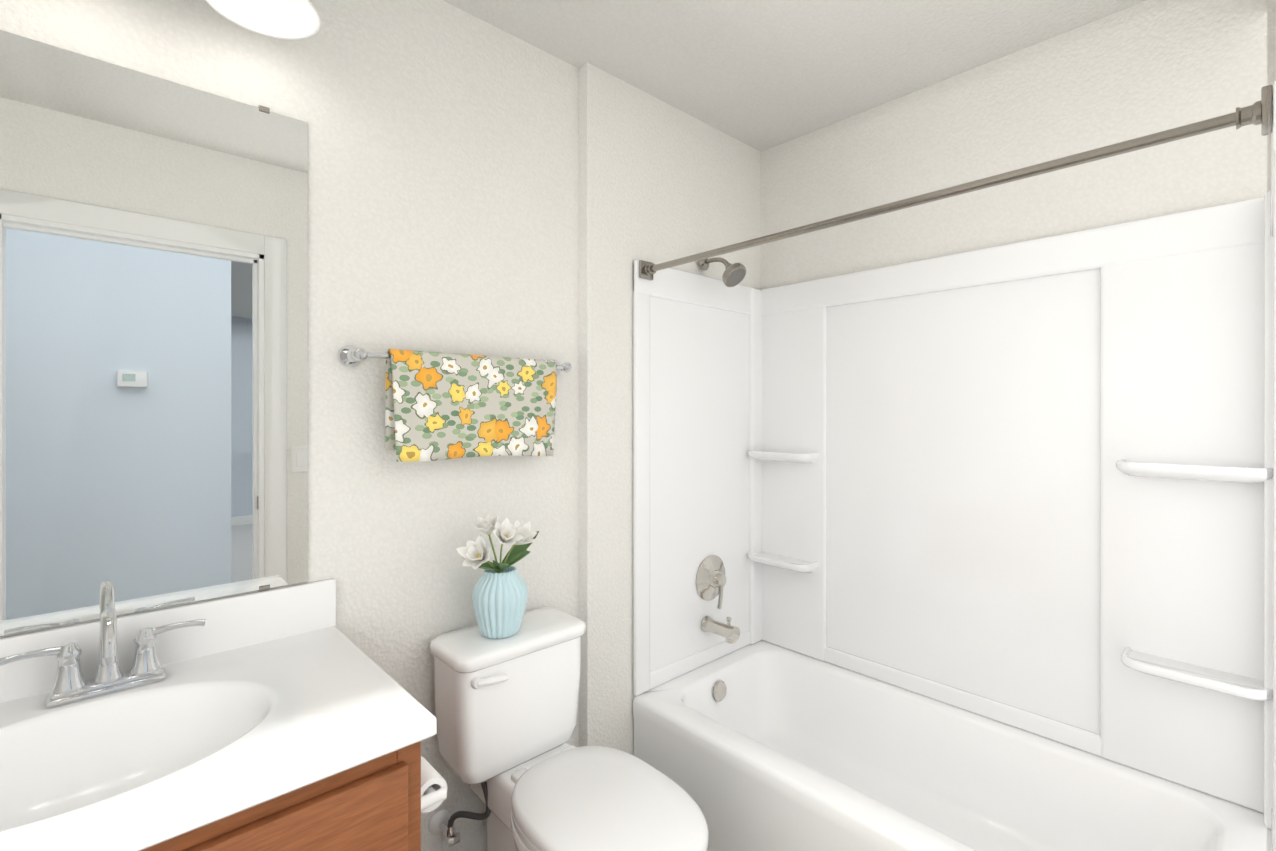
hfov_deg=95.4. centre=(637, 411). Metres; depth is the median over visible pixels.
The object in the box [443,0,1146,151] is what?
ceiling
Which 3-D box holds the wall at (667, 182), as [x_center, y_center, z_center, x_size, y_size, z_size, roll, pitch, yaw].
[0.126,0.116,2.214,0.929,2.440,0.165,0,0,-43]
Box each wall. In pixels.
[0,0,578,850]
[579,62,587,746]
[588,63,760,754]
[761,0,1275,288]
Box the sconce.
[206,0,319,38]
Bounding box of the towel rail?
[339,345,571,461]
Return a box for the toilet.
[428,607,708,850]
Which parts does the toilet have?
lever, tank, seat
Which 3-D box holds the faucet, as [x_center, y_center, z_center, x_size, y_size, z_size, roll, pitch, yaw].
[-0.926,0.423,1.017,0.281,0.156,0.138,0,0,-43]
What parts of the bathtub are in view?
spout, shower rail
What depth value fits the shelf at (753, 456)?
2.27 m
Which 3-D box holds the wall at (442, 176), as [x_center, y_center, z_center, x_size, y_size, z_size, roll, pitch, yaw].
[-0.847,0.117,1.335,1.691,2.440,0.128,0,0,-43]
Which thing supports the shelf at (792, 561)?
attached to the bathtub
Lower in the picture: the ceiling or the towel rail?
the towel rail
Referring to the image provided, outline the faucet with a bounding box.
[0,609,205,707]
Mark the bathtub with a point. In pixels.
(973, 550)
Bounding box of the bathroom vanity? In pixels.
[0,578,447,850]
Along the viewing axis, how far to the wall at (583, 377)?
1.85 m
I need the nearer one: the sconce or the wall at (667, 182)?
the sconce
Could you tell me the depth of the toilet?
1.43 m
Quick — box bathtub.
[633,80,1275,850]
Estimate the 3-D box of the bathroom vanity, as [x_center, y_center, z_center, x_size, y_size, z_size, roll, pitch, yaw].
[-0.813,0.842,0.899,0.902,0.991,0.570,0,0,-43]
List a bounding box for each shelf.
[747,450,818,462]
[747,552,818,572]
[1116,459,1272,483]
[1121,647,1272,700]
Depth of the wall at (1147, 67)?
1.73 m
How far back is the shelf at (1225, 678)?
1.42 m
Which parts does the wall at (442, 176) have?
mirror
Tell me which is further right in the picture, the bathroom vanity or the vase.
the vase
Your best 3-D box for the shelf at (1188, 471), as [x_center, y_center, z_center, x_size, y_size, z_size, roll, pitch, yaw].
[1.365,0.148,1.436,0.115,0.039,0.281,0,0,-43]
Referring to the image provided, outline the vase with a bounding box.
[456,514,538,638]

